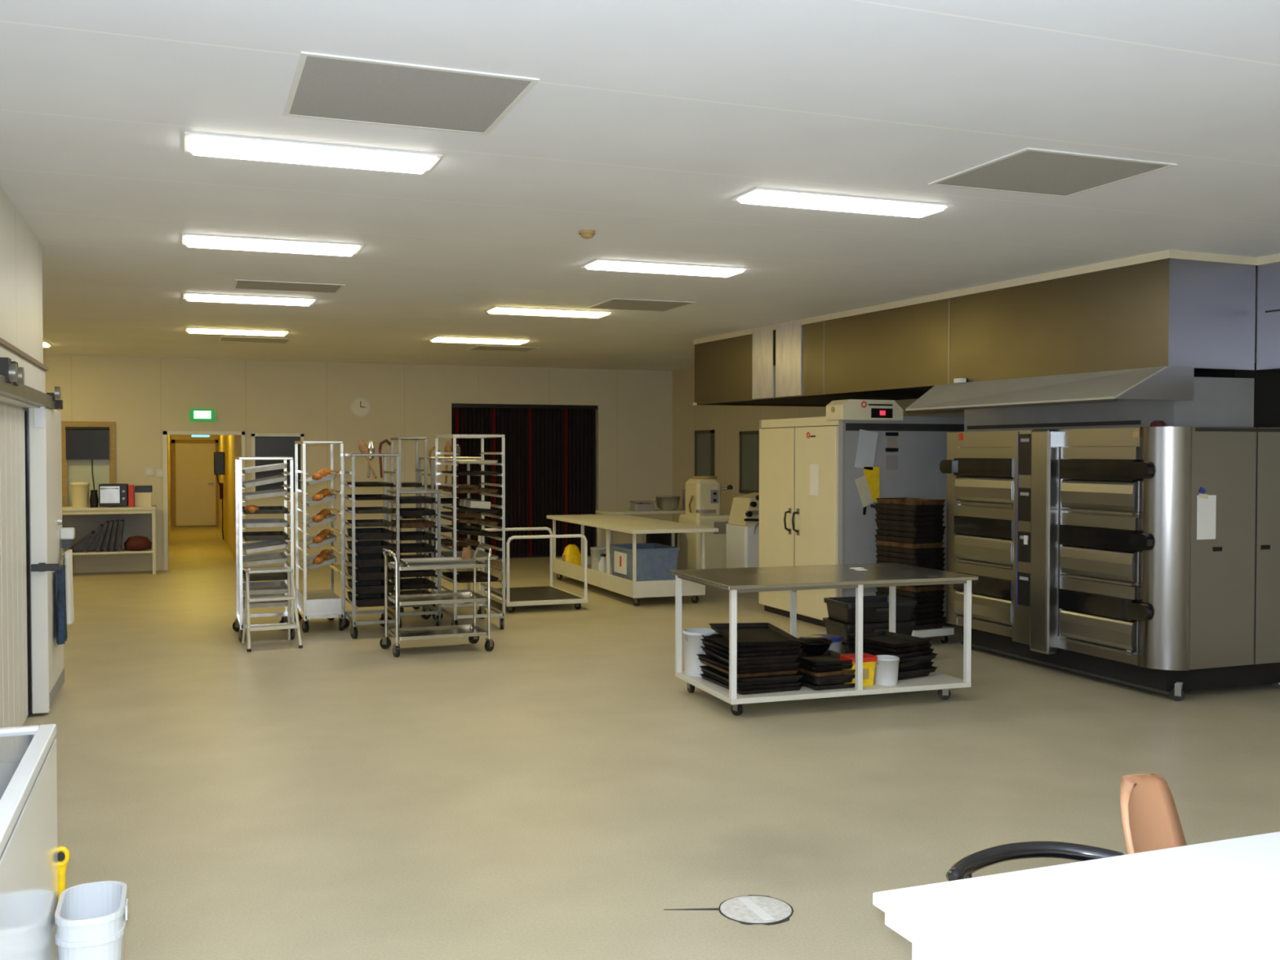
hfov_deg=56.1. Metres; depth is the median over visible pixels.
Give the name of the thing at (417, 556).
baking tray
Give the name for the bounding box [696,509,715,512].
tray
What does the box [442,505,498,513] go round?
baking tray
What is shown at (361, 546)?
baking tray
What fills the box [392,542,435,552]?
baking tray
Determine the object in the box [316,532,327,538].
bread loaf
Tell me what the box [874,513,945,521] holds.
baking tray
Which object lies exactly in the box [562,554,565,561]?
print
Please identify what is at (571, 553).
bag
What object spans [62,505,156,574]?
bench
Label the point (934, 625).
baking tray
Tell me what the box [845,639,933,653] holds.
baking tray
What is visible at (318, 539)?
bread loaf
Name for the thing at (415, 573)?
baking tray
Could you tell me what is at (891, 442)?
paper
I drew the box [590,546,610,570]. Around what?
bucket
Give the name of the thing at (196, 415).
exit sign
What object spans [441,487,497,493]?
baking tray
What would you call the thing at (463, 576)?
baking tray
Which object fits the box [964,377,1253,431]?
hood
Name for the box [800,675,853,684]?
baking tray
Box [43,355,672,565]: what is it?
wall
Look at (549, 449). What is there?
curtain
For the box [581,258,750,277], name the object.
recessed light
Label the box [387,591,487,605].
shelf
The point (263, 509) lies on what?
baking tray
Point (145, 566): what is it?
baseboard
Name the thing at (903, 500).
baking tray
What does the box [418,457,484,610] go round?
rack
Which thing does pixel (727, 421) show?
wall
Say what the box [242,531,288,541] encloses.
baking tray
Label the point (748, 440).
window
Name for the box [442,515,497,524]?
baking tray
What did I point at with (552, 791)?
floor
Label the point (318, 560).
bread loaf
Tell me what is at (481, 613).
rack
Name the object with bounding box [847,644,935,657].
baking tray
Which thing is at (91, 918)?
bucket
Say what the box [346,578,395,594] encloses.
baking tray
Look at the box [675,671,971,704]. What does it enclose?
shelf
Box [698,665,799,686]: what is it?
baking tray
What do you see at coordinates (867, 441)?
paper
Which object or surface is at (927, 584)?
baking tray
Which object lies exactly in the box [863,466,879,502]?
sheet
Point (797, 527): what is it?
tall cabinet
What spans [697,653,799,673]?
baking tray
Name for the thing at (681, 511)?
bench
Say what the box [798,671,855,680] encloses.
baking tray
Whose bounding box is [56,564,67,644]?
hanging cloth
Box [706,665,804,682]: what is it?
baking tray
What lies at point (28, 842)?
sink cabinet
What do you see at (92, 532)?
tin
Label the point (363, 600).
baking tray
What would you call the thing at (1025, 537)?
switch
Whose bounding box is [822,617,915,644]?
crate
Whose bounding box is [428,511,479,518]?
baking tray
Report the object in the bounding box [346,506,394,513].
baking tray
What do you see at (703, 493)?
machine
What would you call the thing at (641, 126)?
ceiling
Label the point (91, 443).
roller blind
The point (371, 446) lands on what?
scoop
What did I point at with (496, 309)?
recessed light
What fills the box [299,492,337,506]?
baking tray
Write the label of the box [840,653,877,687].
tub
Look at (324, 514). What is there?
bread loaf
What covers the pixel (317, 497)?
bread loaf
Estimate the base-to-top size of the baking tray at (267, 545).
0.085 m
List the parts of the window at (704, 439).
pane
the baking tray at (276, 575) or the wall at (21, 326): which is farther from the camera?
the baking tray at (276, 575)
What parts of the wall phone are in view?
cord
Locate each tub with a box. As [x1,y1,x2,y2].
[70,482,90,507]
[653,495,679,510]
[812,634,843,653]
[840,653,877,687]
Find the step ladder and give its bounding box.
[241,566,302,652]
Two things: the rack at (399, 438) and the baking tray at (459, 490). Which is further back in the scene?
the rack at (399, 438)
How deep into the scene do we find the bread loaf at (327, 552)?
11.84 m
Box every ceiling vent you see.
[218,336,291,343]
[232,279,345,293]
[466,345,538,351]
[586,297,696,311]
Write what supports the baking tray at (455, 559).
on the baking tray at (401, 562)
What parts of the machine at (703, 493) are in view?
lever, lid, control panel, plate, lever knob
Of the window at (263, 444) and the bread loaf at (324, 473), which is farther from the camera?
the window at (263, 444)
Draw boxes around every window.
[61,421,115,506]
[251,432,304,495]
[694,430,715,475]
[739,431,759,493]
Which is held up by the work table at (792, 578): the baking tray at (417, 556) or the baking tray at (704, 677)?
the baking tray at (704, 677)
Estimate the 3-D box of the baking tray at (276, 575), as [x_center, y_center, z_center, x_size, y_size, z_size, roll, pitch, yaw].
[-3.475,0.877,11.101,0.397,0.040,0.692,-1,1,-21]
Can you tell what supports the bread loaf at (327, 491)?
on the baking tray at (309, 502)
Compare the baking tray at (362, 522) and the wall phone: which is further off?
the wall phone
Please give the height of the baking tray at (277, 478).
0.104 m
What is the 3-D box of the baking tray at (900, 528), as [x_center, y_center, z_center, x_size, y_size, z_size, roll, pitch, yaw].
[2.432,0.429,10.781,0.372,0.045,0.552,-1,2,-29]
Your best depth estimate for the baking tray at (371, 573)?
11.04 m
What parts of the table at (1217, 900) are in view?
leg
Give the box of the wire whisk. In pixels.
[456,444,460,470]
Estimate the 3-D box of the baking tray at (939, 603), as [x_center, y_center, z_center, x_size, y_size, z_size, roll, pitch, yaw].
[2.420,1.094,10.790,0.372,0.045,0.552,-1,2,-28]
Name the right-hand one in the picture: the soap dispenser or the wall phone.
the wall phone
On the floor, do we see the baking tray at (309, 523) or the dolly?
the dolly
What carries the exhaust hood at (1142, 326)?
hanging from the ceiling
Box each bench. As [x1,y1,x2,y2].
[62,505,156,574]
[595,508,685,546]
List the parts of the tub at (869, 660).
lid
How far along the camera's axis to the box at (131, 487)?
16.54 m
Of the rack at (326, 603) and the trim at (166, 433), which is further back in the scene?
the trim at (166, 433)
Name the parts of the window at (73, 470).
pane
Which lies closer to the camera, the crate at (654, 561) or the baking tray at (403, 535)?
the baking tray at (403, 535)
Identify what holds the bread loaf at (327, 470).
on the baking tray at (309, 481)
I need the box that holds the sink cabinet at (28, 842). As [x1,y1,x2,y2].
[0,724,58,959]
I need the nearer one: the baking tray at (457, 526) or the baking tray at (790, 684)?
the baking tray at (790, 684)
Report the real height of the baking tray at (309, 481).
0.113 m
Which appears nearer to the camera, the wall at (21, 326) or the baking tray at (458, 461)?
the wall at (21, 326)
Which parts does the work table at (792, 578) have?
leg, leg, leg, frame, leg, leg, leg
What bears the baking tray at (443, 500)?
on the rack at (432, 459)
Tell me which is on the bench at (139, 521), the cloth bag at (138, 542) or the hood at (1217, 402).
the cloth bag at (138, 542)
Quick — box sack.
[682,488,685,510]
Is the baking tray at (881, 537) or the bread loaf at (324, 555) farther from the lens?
the bread loaf at (324, 555)
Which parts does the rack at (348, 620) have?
post, post, frame, frame, post, post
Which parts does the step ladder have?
leg, leg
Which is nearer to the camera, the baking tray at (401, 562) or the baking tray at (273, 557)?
the baking tray at (401, 562)
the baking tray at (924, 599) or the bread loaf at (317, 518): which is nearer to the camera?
the baking tray at (924, 599)
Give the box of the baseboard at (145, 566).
[72,557,351,573]
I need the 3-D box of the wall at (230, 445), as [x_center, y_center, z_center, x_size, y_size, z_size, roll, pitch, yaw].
[-8.212,-0.127,22.567,1.550,2.600,10.580,-1,1,-21]
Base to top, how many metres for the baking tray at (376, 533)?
0.070 m
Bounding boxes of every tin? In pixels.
[68,530,94,550]
[82,523,103,552]
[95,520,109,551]
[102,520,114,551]
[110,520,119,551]
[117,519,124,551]
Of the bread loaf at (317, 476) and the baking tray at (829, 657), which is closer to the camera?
the baking tray at (829, 657)
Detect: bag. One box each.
[124,535,151,550]
[562,544,581,565]
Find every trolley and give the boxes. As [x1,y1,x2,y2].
[379,544,493,657]
[477,527,587,612]
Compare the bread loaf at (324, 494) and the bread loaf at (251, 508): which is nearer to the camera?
the bread loaf at (251, 508)
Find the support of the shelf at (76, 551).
attached to the bench at (139, 521)
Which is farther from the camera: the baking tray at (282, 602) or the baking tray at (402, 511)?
the baking tray at (402, 511)
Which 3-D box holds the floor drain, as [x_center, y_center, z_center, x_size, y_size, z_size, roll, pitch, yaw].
[0.348,1.595,4.421,0.459,0.004,0.292,-1,1,-21]
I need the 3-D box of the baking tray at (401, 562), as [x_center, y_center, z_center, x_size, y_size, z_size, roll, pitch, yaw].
[-1.729,0.714,10.273,0.612,0.020,0.392,-1,1,-22]
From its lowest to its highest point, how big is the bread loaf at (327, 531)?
0.076 m
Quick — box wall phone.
[213,452,224,539]
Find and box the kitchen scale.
[629,500,655,511]
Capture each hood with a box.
[692,249,1279,427]
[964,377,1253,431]
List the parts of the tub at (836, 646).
lid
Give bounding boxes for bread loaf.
[244,505,259,512]
[311,472,323,479]
[311,493,323,501]
[311,514,324,522]
[312,535,324,543]
[312,556,324,564]
[316,490,327,497]
[316,511,327,518]
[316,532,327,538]
[316,552,327,559]
[317,470,327,476]
[320,488,330,494]
[320,508,330,515]
[320,528,330,535]
[320,548,331,555]
[321,468,330,475]
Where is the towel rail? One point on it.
(65, 548)
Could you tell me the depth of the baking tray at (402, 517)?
12.51 m
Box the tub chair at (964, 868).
[946,840,1124,881]
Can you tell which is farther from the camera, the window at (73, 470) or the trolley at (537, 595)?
the window at (73, 470)
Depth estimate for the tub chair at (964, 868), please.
3.10 m
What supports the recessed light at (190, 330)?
in the ceiling
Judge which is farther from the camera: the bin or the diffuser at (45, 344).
the bin
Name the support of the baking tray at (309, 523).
in the rack at (326, 603)
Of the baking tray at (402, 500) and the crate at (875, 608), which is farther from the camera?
the baking tray at (402, 500)
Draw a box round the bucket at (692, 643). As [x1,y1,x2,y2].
[682,627,718,676]
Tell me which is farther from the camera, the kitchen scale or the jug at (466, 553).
the kitchen scale
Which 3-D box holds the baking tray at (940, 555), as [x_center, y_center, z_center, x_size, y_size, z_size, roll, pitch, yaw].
[2.428,0.666,10.790,0.372,0.045,0.552,-1,2,-29]
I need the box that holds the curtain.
[451,403,597,556]
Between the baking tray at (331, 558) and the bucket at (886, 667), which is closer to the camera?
the bucket at (886, 667)
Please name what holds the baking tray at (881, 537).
on the baking tray at (901, 544)
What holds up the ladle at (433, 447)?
hanging from the rack at (432, 459)
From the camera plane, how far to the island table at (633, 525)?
13.88 m
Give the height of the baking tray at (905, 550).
0.045 m
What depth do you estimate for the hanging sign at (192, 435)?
18.38 m
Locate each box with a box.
[128,484,134,506]
[459,498,483,506]
[466,499,490,509]
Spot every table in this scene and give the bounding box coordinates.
[546,513,718,605]
[669,562,977,715]
[872,831,1279,959]
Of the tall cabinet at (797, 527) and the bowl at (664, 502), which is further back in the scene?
the bowl at (664, 502)
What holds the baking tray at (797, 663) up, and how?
on the baking tray at (707, 658)
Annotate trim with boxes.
[163,431,245,569]
[171,440,218,527]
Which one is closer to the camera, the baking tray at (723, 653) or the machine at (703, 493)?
the baking tray at (723, 653)
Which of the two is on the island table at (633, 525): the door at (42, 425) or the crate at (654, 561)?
the crate at (654, 561)
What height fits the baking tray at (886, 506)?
0.045 m
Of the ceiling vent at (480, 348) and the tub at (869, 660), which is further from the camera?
the ceiling vent at (480, 348)
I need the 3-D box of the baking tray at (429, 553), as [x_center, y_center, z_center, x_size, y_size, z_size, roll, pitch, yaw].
[-2.042,0.825,12.992,0.497,0.035,0.672,-1,1,-21]
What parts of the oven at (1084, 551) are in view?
handle, door, door, trim, door, control panel, control panel, control panel, control panel, floor rail, trim, door, door, door, handle, handle, handle, tape strip, tape strip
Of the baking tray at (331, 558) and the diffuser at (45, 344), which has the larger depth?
the diffuser at (45, 344)
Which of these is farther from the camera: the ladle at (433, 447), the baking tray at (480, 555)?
the ladle at (433, 447)
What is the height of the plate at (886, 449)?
0.035 m
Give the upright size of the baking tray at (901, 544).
0.045 m
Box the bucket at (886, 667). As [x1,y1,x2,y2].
[873,654,899,685]
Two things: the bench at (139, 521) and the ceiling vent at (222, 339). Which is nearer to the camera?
the ceiling vent at (222, 339)
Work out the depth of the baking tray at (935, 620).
10.57 m
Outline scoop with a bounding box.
[367,440,374,477]
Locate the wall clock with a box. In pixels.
[350,397,370,417]
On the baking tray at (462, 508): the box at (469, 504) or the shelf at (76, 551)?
the box at (469, 504)
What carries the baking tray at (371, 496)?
in the rack at (348, 620)
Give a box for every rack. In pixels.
[232,456,295,642]
[293,440,344,632]
[340,453,399,638]
[386,488,440,628]
[390,436,426,612]
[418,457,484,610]
[432,434,505,629]
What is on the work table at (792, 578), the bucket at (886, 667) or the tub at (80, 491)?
the bucket at (886, 667)
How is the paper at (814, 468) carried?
attached to the tall cabinet at (797, 527)
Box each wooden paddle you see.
[358,439,377,478]
[444,440,452,483]
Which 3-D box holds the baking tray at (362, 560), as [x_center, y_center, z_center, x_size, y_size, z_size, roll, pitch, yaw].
[-2.542,0.752,11.303,0.357,0.070,0.712,-1,1,-21]
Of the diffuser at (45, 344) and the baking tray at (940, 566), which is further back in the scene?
the diffuser at (45, 344)
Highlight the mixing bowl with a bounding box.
[798,635,833,655]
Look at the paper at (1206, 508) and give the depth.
8.18 m
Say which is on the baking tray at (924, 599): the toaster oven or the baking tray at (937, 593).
the baking tray at (937, 593)
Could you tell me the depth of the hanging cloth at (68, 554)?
8.38 m
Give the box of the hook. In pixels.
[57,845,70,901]
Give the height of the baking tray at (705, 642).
0.026 m
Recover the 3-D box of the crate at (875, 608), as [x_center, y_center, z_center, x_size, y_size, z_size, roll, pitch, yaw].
[1.885,1.058,9.833,0.644,0.160,0.448,0,1,-18]
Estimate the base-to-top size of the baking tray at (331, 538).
0.113 m
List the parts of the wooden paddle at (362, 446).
blade, handle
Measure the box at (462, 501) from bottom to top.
0.085 m
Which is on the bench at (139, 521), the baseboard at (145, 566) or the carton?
the carton
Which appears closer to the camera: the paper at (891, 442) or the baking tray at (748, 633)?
the baking tray at (748, 633)
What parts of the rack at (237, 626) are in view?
post, post, frame, frame, post, post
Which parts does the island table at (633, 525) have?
leg, leg, leg, leg, leg, leg, leg, leg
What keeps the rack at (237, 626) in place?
on the floor
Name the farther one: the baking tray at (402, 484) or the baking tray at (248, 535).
the baking tray at (402, 484)
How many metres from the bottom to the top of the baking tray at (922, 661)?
0.030 m
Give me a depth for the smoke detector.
7.30 m
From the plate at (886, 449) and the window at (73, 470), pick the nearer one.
the plate at (886, 449)
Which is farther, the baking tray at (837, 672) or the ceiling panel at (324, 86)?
the baking tray at (837, 672)
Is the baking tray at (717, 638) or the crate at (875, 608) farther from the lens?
the crate at (875, 608)
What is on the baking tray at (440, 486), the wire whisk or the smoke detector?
the wire whisk
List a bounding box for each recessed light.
[43,342,52,346]
[182,233,364,256]
[182,292,317,306]
[184,131,442,173]
[185,327,289,336]
[428,336,531,344]
[484,306,613,318]
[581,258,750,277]
[731,187,953,217]
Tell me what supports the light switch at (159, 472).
attached to the wall at (145, 397)
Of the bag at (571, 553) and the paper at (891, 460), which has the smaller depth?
the paper at (891, 460)
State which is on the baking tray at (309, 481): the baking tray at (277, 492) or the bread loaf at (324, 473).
the bread loaf at (324, 473)
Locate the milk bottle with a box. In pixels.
[598,553,606,573]
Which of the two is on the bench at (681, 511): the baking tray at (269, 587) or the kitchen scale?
the kitchen scale
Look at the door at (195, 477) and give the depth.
27.30 m
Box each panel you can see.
[0,404,27,728]
[282,51,539,135]
[928,147,1177,197]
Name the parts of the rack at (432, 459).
post, post, frame, frame, post, post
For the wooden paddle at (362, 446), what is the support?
in the rack at (348, 620)
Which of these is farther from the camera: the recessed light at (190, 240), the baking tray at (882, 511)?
the baking tray at (882, 511)
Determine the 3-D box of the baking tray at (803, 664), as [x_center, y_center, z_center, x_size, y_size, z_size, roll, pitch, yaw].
[1.211,1.235,8.102,0.332,0.030,0.412,-1,1,-21]
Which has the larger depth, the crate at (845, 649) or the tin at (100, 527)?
the tin at (100, 527)
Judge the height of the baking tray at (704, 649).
0.026 m
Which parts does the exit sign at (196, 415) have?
lit panel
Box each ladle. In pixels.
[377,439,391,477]
[428,446,439,471]
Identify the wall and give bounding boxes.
[0,185,43,726]
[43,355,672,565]
[167,435,241,562]
[671,274,1279,547]
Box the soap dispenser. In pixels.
[59,527,75,547]
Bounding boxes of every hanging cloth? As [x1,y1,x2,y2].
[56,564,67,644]
[64,549,74,624]
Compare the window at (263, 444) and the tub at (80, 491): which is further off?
the window at (263, 444)
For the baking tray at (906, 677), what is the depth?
8.29 m
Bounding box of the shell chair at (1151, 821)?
[1120,773,1186,854]
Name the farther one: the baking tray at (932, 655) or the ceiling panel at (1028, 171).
the baking tray at (932, 655)
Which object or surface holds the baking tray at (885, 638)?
on the baking tray at (898, 650)
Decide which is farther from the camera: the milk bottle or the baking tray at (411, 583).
the milk bottle
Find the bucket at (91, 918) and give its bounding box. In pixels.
[54,880,128,959]
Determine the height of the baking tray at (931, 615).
0.045 m
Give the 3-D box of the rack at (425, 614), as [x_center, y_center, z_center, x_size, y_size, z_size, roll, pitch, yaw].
[-2.253,0.761,11.853,0.484,1.326,0.649,-1,1,-21]
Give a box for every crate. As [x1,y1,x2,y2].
[609,542,679,581]
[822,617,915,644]
[823,595,916,623]
[840,642,853,653]
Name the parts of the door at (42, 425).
door rail, hanger plate, kick plate, knob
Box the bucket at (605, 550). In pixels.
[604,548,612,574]
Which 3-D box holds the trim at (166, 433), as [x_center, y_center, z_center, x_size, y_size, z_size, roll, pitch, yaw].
[-6.361,0.291,17.540,1.120,2.000,0.190,-1,1,-21]
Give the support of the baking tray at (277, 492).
in the rack at (237, 626)
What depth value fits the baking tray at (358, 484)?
11.00 m
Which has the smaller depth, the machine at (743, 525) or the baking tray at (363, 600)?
the baking tray at (363, 600)
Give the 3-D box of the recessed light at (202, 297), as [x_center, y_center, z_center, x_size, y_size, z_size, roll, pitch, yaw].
[-3.426,-1.583,10.549,1.100,0.026,0.420,-1,1,-21]
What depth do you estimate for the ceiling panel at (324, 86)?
4.51 m
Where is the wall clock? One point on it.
(359, 406)
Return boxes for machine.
[679,475,733,569]
[726,492,759,568]
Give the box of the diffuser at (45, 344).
[43,342,49,346]
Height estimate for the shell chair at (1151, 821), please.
0.801 m
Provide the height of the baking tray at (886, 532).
0.045 m
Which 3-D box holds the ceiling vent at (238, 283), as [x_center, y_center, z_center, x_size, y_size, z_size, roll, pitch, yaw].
[-2.870,-1.576,9.787,0.844,0.006,0.544,-1,1,-21]
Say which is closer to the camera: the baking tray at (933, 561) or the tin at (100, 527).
the baking tray at (933, 561)
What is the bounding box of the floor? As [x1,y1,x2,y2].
[22,526,1279,959]
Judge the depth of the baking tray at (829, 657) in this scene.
8.11 m
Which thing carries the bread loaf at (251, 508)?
on the baking tray at (263, 509)
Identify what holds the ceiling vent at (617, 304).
in the ceiling
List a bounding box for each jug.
[88,489,98,507]
[462,546,475,559]
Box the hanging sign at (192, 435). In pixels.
[191,435,209,436]
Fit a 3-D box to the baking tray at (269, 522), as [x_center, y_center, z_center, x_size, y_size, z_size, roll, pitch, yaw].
[-3.475,0.397,11.090,0.397,0.040,0.692,-1,1,-21]
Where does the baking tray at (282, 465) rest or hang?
in the rack at (237, 626)
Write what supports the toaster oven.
on the bench at (139, 521)
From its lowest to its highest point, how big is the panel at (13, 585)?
1.930 m
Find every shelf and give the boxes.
[62,547,152,555]
[387,560,487,570]
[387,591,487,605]
[387,624,487,640]
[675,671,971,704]
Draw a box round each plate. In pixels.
[885,431,898,435]
[885,448,897,451]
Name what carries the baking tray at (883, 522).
on the baking tray at (900, 528)
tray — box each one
[241,462,287,473]
[241,475,287,488]
[241,488,287,499]
[242,506,288,514]
[242,518,288,527]
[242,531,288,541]
[242,540,288,553]
[242,551,288,566]
[242,569,287,581]
[242,581,287,594]
[242,593,287,608]
[299,472,336,484]
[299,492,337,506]
[299,512,336,527]
[299,533,336,548]
[299,552,337,569]
[346,481,393,487]
[346,493,394,500]
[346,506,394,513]
[346,519,394,527]
[346,527,394,540]
[346,540,394,553]
[346,553,394,567]
[346,565,394,580]
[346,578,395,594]
[346,591,393,607]
[391,507,435,515]
[391,519,435,528]
[391,554,431,561]
[391,567,435,577]
[391,577,435,590]
[391,589,431,595]
[392,496,435,503]
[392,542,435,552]
[393,531,435,540]
[395,482,422,487]
[399,561,477,566]
[400,556,477,564]
[401,515,422,519]
[422,552,449,557]
[423,484,479,489]
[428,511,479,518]
[428,524,479,532]
[428,537,479,546]
[434,497,479,503]
[440,550,498,559]
[441,459,497,463]
[441,471,497,475]
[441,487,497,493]
[441,570,498,582]
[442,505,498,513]
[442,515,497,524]
[442,526,498,537]
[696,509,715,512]
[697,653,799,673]
[697,657,799,677]
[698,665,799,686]
[699,673,803,694]
[700,638,804,657]
[700,646,799,665]
[701,642,800,661]
[701,669,802,690]
[702,633,802,653]
[704,651,801,669]
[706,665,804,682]
[708,622,800,646]
[796,649,853,666]
[796,666,855,676]
[797,659,853,671]
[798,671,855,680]
[799,679,855,690]
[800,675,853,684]
[845,631,931,648]
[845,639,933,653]
[845,652,932,666]
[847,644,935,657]
[853,649,937,662]
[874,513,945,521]
[874,555,945,564]
[875,497,945,505]
[875,503,945,511]
[875,508,944,515]
[875,519,944,527]
[875,528,944,537]
[875,534,943,543]
[875,539,944,548]
[875,545,944,554]
[875,550,946,559]
[875,560,946,568]
[875,586,946,597]
[875,591,945,602]
[876,524,945,532]
[881,584,945,591]
[897,661,934,671]
[897,666,937,675]
[897,672,929,679]
[907,584,943,586]
[911,610,945,618]
[911,617,944,624]
[912,622,945,630]
[913,605,943,613]
[914,600,945,608]
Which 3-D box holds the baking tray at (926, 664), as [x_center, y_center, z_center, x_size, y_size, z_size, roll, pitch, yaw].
[1.775,1.286,8.496,0.372,0.030,0.512,-1,2,-31]
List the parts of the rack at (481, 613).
post, post, frame, frame, post, post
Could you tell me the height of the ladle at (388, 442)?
0.367 m
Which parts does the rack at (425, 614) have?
post, frame, frame, post, post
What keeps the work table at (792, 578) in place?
on the floor
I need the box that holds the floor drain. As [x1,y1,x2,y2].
[663,894,793,924]
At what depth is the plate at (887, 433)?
11.39 m
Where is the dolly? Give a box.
[911,626,954,643]
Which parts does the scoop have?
handle, blade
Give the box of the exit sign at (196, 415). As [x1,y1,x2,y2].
[190,408,214,421]
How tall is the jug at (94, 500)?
0.240 m
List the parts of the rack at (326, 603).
post, post, frame, frame, post, post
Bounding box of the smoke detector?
[578,229,595,239]
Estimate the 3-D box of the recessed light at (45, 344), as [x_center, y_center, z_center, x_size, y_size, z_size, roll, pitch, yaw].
[-7.859,-1.683,14.791,1.060,0.026,0.540,-1,1,-21]
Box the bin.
[645,533,677,546]
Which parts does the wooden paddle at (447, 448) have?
handle, blade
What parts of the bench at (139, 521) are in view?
rail, panel, leg, leg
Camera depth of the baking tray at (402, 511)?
11.62 m
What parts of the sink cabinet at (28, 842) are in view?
glass lid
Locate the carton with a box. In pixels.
[134,485,152,506]
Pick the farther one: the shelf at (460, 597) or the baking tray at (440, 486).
the baking tray at (440, 486)
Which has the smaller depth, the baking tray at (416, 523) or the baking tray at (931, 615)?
the baking tray at (931, 615)
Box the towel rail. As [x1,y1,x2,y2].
[52,547,68,573]
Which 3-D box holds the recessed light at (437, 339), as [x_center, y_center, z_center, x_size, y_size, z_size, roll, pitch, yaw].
[-1.927,-1.675,14.448,1.150,0.026,0.490,-1,1,-21]
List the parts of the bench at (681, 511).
leg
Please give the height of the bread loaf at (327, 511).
0.076 m
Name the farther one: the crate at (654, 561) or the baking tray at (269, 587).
the crate at (654, 561)
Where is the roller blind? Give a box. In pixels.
[65,426,109,489]
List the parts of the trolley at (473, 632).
frame, frame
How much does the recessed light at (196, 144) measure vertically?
0.026 m
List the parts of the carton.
lid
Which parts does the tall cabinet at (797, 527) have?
door, handle, handle, frame, door, tape strip, control panel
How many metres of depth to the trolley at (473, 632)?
10.21 m
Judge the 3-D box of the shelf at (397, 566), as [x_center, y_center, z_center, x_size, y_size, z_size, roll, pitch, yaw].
[-1.739,0.725,10.280,0.760,0.030,0.500,-1,1,-22]
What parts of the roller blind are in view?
rail, pull cord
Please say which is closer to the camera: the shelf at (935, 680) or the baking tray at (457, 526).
the shelf at (935, 680)
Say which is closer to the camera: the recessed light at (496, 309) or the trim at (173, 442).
the recessed light at (496, 309)
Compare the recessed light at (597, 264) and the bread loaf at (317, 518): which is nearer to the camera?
the recessed light at (597, 264)
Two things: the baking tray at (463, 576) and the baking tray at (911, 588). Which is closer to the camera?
the baking tray at (911, 588)
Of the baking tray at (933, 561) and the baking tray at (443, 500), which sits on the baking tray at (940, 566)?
the baking tray at (933, 561)
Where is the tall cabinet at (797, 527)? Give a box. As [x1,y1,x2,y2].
[758,399,964,626]
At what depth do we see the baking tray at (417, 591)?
12.13 m
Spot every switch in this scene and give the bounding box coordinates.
[145,466,153,475]
[155,468,163,476]
[1023,535,1027,544]
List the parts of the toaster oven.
door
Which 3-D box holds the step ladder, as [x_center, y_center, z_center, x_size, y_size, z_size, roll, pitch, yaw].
[-3.233,1.115,10.498,0.466,0.684,0.468,-1,1,-27]
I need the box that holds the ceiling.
[0,0,1279,371]
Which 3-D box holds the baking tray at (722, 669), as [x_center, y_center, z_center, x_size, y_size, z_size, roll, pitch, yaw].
[0.726,1.254,8.094,0.472,0.026,0.652,0,1,-20]
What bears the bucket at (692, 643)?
on the work table at (792, 578)
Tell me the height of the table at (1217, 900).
0.750 m
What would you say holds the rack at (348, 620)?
on the floor
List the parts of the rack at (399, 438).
post, post, frame, post, post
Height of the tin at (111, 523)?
0.419 m
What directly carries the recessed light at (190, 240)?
in the ceiling
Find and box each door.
[0,337,64,714]
[175,443,216,526]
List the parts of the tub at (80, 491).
lid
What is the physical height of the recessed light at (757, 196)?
0.026 m
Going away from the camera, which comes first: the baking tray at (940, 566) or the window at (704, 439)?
the baking tray at (940, 566)
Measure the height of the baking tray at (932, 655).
0.030 m
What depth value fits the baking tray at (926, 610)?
10.57 m
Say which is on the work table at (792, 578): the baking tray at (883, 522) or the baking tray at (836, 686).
the baking tray at (836, 686)
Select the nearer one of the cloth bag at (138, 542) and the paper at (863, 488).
the paper at (863, 488)
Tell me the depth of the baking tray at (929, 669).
8.30 m
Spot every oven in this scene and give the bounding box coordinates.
[98,483,128,506]
[939,420,1279,701]
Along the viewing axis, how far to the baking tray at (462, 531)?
11.66 m
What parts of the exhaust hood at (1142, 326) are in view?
film panel, film panel, cornice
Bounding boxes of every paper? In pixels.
[809,464,818,495]
[854,429,878,470]
[854,475,873,507]
[886,436,897,447]
[886,455,897,470]
[1196,495,1216,539]
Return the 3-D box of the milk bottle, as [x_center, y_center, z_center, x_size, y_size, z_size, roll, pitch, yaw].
[-0.445,1.037,14.565,0.124,0.283,0.124,-1,1,-21]
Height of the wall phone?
1.730 m
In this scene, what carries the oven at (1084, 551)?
on the floor
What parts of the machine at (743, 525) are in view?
knob, feed plate, knob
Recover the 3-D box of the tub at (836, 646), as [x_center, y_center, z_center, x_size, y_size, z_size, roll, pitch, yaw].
[1.343,1.246,8.693,0.252,0.231,0.252,-1,1,-21]

